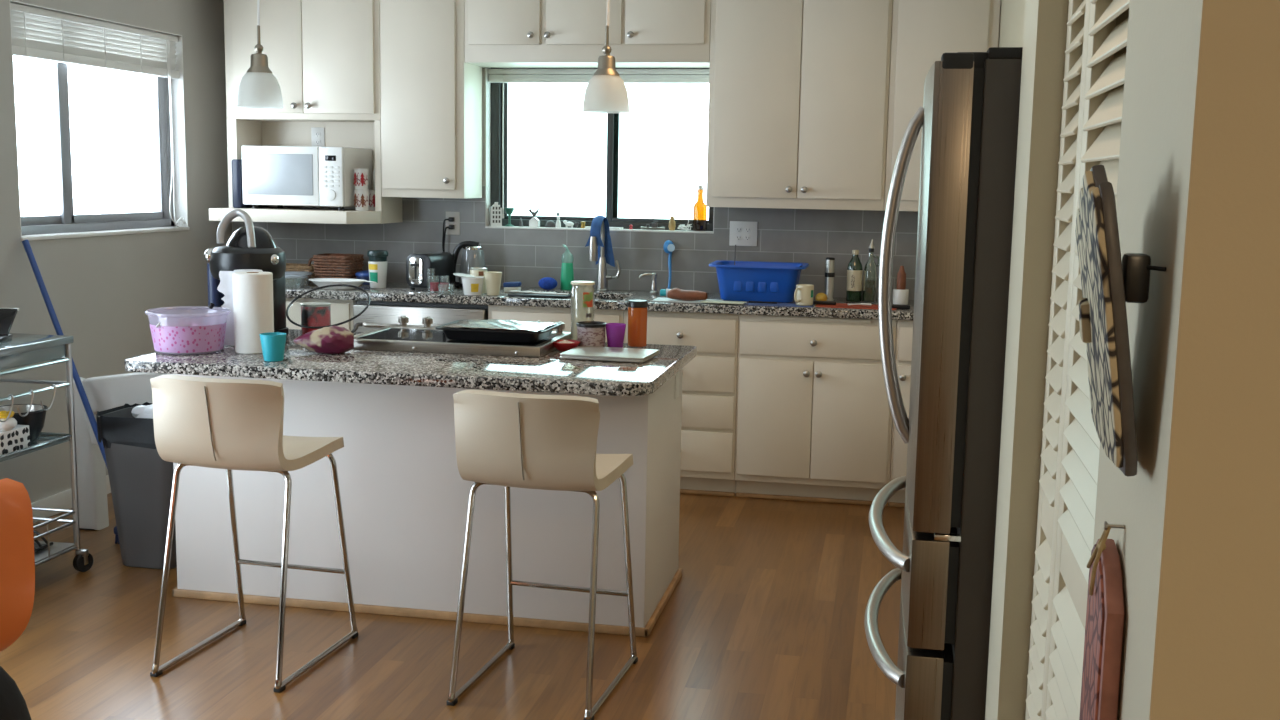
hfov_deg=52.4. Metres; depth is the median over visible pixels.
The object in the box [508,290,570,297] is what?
tray
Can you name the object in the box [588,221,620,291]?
faucet
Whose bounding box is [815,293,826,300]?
lemon
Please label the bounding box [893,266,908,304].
bottle
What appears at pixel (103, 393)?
folding stand
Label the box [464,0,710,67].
upper cabinet
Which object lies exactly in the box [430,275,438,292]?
drinking glass
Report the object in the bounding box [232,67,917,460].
wall
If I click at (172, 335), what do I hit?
plastic tub
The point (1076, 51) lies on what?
louvered door
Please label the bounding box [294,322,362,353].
snack bag
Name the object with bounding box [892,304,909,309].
gadget
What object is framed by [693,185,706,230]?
bottle
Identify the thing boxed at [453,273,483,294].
tub
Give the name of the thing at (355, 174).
print
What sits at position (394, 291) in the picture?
countertop
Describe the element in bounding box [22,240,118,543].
broom
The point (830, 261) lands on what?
pepper mill
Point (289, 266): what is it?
wicker basket
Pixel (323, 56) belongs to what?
upper cabinet
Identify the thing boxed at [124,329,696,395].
island countertop
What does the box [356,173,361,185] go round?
print
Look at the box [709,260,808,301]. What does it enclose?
tub
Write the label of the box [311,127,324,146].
wall outlet
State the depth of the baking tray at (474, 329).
4.81 m
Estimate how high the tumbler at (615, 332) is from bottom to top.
0.098 m
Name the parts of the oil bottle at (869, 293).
pour spout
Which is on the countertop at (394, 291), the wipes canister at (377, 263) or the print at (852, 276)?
the wipes canister at (377, 263)
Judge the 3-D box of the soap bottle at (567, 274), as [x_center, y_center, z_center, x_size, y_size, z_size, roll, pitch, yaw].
[-0.386,-0.493,6.901,0.072,0.241,0.050,3,8,11]
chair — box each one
[0,478,34,651]
[0,666,31,719]
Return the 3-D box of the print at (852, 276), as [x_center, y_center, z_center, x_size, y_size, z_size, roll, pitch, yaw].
[1.062,-0.392,6.485,0.017,0.065,0.001,4,8,21]
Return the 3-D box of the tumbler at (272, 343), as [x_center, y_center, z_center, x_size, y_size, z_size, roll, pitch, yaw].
[-1.261,-0.044,4.472,0.090,0.092,0.090,3,8,11]
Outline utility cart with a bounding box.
[0,333,93,571]
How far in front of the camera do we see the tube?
6.58 m
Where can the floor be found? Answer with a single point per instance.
(763, 619)
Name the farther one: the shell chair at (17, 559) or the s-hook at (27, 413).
the s-hook at (27, 413)
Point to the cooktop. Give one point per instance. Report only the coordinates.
(402, 337)
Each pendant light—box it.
[237,0,282,108]
[582,0,629,112]
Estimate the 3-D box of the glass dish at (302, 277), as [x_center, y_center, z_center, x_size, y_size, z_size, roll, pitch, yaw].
[-1.819,-0.411,6.755,0.175,0.067,0.175,3,8,11]
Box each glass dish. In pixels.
[285,271,312,284]
[285,274,306,287]
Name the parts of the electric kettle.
lid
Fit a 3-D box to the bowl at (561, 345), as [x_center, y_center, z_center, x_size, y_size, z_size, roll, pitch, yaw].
[-0.278,-0.056,4.862,0.112,0.039,0.112,3,8,11]
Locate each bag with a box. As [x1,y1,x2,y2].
[204,209,288,334]
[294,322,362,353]
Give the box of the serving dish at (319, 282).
[308,278,376,289]
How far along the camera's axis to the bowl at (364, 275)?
6.96 m
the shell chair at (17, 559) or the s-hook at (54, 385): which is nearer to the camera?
the shell chair at (17, 559)
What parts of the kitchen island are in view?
shoe moulding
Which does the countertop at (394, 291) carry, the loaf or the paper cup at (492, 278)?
the paper cup at (492, 278)
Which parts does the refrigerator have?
handle, handle, handle, handle, door, drawer, drawer, door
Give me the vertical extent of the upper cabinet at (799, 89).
1.140 m
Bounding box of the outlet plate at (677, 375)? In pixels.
[675,370,679,398]
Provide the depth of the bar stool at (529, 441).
3.74 m
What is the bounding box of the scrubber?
[538,277,556,289]
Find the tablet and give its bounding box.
[0,308,18,340]
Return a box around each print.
[354,173,357,185]
[354,194,357,206]
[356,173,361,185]
[356,194,361,206]
[359,173,364,185]
[359,194,365,206]
[363,173,368,185]
[363,194,368,206]
[369,194,373,206]
[851,275,854,287]
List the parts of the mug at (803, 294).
handle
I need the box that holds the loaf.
[667,288,706,300]
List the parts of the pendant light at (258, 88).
cord, lamp shade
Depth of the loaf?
6.31 m
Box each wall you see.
[0,0,231,502]
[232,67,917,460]
[985,0,1279,719]
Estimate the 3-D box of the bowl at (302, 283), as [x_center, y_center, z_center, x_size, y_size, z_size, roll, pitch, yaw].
[-1.819,-0.405,6.756,0.173,0.054,0.173,3,8,11]
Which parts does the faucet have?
spout, lever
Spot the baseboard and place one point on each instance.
(62, 500)
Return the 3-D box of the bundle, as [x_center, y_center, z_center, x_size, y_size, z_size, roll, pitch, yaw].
[0.236,-0.719,6.897,0.081,0.062,0.034,3,8,11]
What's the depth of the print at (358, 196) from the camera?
6.82 m
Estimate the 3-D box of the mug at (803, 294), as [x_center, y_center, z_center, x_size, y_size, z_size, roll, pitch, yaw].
[0.785,-0.310,6.220,0.088,0.097,0.116,3,8,11]
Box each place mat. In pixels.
[748,303,813,306]
[815,303,896,309]
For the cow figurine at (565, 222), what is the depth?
7.02 m
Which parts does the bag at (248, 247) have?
water tank, handle, trim, lid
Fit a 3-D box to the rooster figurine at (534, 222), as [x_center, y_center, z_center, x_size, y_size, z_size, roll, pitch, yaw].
[-0.576,-0.775,7.060,0.060,0.104,0.036,3,8,11]
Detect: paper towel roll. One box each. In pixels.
[217,269,262,345]
[233,271,273,353]
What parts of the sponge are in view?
soap dish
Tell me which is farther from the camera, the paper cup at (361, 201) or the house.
the house
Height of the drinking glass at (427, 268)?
0.117 m
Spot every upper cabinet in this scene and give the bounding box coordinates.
[209,0,402,223]
[380,0,481,198]
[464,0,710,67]
[706,0,892,210]
[884,0,1000,210]
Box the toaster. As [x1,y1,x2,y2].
[406,252,454,290]
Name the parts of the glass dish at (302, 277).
dish lid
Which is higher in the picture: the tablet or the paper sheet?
the paper sheet
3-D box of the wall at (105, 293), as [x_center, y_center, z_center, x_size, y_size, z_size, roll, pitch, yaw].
[-3.292,-0.205,2.838,0.150,2.620,9.700,3,8,11]
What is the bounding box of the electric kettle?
[451,241,485,287]
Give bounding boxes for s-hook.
[0,394,13,421]
[17,389,33,416]
[40,384,55,410]
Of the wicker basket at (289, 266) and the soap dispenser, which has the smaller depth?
the soap dispenser
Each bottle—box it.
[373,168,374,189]
[560,244,573,289]
[628,300,647,346]
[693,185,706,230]
[846,250,862,301]
[862,239,879,301]
[893,266,908,304]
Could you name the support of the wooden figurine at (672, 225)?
on the window at (493, 91)
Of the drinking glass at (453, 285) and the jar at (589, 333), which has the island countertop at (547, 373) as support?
the jar at (589, 333)
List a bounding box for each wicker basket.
[286,257,315,282]
[312,253,363,278]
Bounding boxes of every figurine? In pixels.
[529,208,539,226]
[545,212,560,227]
[563,220,573,227]
[641,217,664,229]
[669,216,675,229]
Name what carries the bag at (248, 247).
on the island countertop at (547, 373)
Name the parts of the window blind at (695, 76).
rail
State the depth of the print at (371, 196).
6.92 m
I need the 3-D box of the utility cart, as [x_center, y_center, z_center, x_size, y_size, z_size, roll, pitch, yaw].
[-2.444,0.414,4.636,0.456,0.925,0.928,3,8,11]
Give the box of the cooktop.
[354,315,571,356]
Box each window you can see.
[9,0,189,240]
[485,68,713,233]
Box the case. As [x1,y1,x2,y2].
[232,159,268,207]
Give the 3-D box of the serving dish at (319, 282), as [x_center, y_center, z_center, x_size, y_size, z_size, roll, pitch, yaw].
[-1.532,-0.390,6.711,0.372,0.048,0.186,3,8,11]
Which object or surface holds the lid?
on the island countertop at (547, 373)
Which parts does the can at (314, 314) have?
can lid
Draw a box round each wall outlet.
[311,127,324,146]
[446,211,459,234]
[729,221,757,245]
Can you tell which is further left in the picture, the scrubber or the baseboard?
the baseboard
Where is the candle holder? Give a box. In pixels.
[505,208,513,225]
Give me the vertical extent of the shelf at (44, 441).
0.024 m
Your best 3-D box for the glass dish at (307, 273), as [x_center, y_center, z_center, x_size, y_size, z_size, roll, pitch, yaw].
[-1.834,-0.438,6.934,0.175,0.070,0.175,3,8,11]
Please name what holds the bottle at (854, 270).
on the countertop at (394, 291)
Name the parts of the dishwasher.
handle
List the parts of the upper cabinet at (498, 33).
door, knob, knob, door, knob, door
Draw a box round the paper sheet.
[700,300,746,303]
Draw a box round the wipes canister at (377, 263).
[367,250,387,287]
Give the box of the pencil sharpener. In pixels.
[813,300,835,304]
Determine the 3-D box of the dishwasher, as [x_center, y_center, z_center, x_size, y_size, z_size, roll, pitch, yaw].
[-1.070,0.132,6.880,0.710,0.912,0.675,3,8,11]
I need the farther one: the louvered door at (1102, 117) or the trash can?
the trash can
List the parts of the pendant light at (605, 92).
lamp shade, cord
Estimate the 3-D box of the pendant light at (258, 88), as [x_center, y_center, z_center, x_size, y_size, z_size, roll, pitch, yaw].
[-1.373,-1.330,4.670,0.163,0.831,0.163,3,8,11]
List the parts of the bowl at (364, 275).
lid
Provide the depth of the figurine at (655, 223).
6.93 m
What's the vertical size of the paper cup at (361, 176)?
0.108 m
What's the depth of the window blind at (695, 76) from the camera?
6.90 m
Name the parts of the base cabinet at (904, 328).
shoe moulding, door, knob, drawer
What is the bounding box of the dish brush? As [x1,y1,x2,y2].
[663,240,674,288]
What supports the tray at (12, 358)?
on the utility cart
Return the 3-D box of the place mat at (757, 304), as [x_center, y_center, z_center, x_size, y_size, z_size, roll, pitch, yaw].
[0.680,-0.266,6.268,0.310,0.004,0.120,3,8,11]
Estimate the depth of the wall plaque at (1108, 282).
1.06 m
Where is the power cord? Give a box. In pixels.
[442,217,454,251]
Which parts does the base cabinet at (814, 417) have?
door, knob, shoe moulding, knob, drawer, knob, door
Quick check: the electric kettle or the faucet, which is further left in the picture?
the electric kettle
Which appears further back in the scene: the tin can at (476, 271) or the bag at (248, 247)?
the tin can at (476, 271)
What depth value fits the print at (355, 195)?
6.83 m
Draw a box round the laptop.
[560,346,659,362]
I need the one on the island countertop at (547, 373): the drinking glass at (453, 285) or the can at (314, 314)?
the can at (314, 314)
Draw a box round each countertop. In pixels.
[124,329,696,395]
[286,282,913,320]
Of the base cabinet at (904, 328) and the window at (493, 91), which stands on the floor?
the base cabinet at (904, 328)
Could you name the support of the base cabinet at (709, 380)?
on the floor
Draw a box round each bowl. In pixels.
[0,404,47,440]
[285,278,305,287]
[355,270,369,284]
[553,340,579,350]
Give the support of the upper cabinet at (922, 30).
attached to the wall at (810, 236)
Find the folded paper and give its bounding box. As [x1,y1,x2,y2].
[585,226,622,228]
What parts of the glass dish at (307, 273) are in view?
dish lid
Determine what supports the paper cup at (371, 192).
on the upper cabinet at (323, 56)
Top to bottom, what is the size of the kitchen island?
0.872 m
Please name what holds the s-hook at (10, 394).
hanging from the utility cart
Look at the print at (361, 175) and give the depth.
6.81 m
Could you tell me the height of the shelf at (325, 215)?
0.064 m
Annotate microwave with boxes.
[242,146,372,210]
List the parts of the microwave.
door, control panel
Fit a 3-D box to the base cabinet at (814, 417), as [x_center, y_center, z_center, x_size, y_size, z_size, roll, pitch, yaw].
[0.888,0.213,6.520,0.746,0.917,0.659,3,8,11]
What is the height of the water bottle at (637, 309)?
0.177 m
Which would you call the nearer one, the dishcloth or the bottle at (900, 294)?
the bottle at (900, 294)
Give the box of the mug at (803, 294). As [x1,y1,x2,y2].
[794,284,813,305]
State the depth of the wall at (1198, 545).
1.02 m
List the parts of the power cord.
cord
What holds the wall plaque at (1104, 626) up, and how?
attached to the wall at (1198, 545)
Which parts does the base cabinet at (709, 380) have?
knob, drawer, drawer, shoe moulding, drawer, drawer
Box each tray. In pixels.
[0,345,64,370]
[435,319,560,342]
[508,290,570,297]
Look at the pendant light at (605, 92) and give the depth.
4.43 m
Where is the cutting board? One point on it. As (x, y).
(659, 299)
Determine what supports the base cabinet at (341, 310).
on the floor
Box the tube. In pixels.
[660,288,670,296]
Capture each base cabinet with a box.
[286,298,355,330]
[488,305,623,341]
[623,310,738,496]
[734,314,896,505]
[889,320,912,506]
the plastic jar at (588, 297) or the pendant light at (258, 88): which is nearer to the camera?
the pendant light at (258, 88)
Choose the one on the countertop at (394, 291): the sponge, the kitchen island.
the sponge
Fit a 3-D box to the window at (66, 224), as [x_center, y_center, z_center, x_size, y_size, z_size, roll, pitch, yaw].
[-2.583,-1.106,6.204,0.130,1.012,1.357,3,8,11]
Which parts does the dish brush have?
handle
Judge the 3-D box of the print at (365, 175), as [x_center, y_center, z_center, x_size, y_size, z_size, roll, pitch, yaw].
[-1.438,-0.948,6.821,0.007,0.070,0.036,8,11,43]
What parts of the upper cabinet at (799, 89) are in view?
door, knob, knob, door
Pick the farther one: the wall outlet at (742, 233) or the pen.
the wall outlet at (742, 233)
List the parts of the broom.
handle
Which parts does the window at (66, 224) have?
sash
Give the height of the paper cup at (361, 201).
0.108 m
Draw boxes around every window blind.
[10,3,186,226]
[488,69,708,217]
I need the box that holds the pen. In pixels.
[749,301,776,303]
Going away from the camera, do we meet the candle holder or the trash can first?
the trash can
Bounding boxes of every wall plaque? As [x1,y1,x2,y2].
[1075,165,1165,475]
[1079,521,1124,719]
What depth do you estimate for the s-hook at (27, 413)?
4.74 m
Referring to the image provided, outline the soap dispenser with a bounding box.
[638,273,657,292]
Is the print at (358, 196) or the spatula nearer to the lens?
the spatula
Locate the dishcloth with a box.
[585,215,614,266]
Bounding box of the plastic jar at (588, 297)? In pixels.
[571,281,594,339]
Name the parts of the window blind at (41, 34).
ladder cord, ladder cord, rail, ladder cord, ladder cord, pull cord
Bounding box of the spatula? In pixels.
[847,303,870,305]
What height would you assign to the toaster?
0.188 m
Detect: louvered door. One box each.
[1025,0,1090,719]
[1045,0,1129,719]
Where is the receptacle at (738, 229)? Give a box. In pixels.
[736,227,741,231]
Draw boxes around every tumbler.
[260,332,286,361]
[606,323,625,347]
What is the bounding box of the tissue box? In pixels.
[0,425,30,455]
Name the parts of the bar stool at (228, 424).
leg, leg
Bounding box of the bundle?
[678,219,691,229]
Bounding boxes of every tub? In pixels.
[149,303,226,352]
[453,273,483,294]
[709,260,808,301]
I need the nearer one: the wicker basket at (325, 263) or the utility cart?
the utility cart
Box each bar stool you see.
[150,375,357,692]
[446,390,637,719]
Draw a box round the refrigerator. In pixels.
[864,47,1022,719]
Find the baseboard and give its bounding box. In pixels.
[31,475,110,522]
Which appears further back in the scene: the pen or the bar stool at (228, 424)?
the pen
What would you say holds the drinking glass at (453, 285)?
on the countertop at (394, 291)
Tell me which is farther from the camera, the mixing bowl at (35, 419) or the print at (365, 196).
the print at (365, 196)
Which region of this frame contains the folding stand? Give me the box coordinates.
[66,372,169,529]
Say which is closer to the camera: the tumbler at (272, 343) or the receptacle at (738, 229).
the tumbler at (272, 343)
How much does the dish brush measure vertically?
0.276 m
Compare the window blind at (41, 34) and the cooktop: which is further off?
the window blind at (41, 34)
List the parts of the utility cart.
rail, rail, post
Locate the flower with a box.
[0,411,16,430]
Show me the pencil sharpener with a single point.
(815, 301)
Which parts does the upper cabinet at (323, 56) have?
door, knob, knob, door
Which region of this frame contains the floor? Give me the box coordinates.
[0,493,904,719]
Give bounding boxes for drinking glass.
[427,268,434,291]
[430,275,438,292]
[438,284,454,294]
[440,276,448,292]
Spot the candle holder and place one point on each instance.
(509, 211)
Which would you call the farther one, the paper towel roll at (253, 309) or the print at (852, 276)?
the print at (852, 276)
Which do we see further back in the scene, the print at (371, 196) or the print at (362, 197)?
the print at (371, 196)
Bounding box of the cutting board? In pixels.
[652,297,722,303]
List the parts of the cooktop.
knob, knob, glass, knob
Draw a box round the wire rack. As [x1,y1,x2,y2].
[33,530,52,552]
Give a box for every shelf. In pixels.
[0,432,71,461]
[32,507,76,566]
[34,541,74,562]
[209,207,380,223]
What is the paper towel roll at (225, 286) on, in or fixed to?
on the island countertop at (547, 373)
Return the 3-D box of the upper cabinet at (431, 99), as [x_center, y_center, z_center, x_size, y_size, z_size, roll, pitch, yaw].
[-1.105,-1.423,6.851,0.457,1.123,0.355,3,8,11]
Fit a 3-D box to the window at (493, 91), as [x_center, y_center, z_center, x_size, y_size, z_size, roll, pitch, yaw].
[-0.208,-1.139,6.962,1.255,0.885,0.137,3,8,11]
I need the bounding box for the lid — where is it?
[286,284,369,328]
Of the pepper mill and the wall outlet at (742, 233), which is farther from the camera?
the wall outlet at (742, 233)
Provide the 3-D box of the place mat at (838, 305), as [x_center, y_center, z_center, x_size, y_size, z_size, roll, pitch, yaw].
[1.045,-0.259,6.258,0.380,0.004,0.200,3,8,14]
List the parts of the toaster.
panel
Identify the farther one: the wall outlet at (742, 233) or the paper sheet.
the wall outlet at (742, 233)
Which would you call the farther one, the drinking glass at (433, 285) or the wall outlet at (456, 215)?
the wall outlet at (456, 215)
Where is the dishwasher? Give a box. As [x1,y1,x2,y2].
[353,300,487,331]
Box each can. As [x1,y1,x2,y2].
[96,402,176,568]
[300,302,330,333]
[470,267,487,292]
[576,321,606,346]
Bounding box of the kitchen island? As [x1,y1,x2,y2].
[170,368,682,636]
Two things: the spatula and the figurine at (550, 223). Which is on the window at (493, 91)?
the figurine at (550, 223)
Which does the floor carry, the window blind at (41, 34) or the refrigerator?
the refrigerator
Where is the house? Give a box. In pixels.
[489,202,501,225]
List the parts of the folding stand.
leg, panel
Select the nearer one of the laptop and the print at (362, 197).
the laptop
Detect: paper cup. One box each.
[354,169,369,189]
[354,190,369,210]
[369,190,374,209]
[484,271,501,294]
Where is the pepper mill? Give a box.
[825,257,834,300]
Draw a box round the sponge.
[503,282,520,291]
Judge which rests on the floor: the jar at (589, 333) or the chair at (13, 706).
the chair at (13, 706)
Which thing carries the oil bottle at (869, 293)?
on the countertop at (394, 291)
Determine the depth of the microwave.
6.80 m
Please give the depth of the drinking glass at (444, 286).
6.59 m
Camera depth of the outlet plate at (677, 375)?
4.91 m

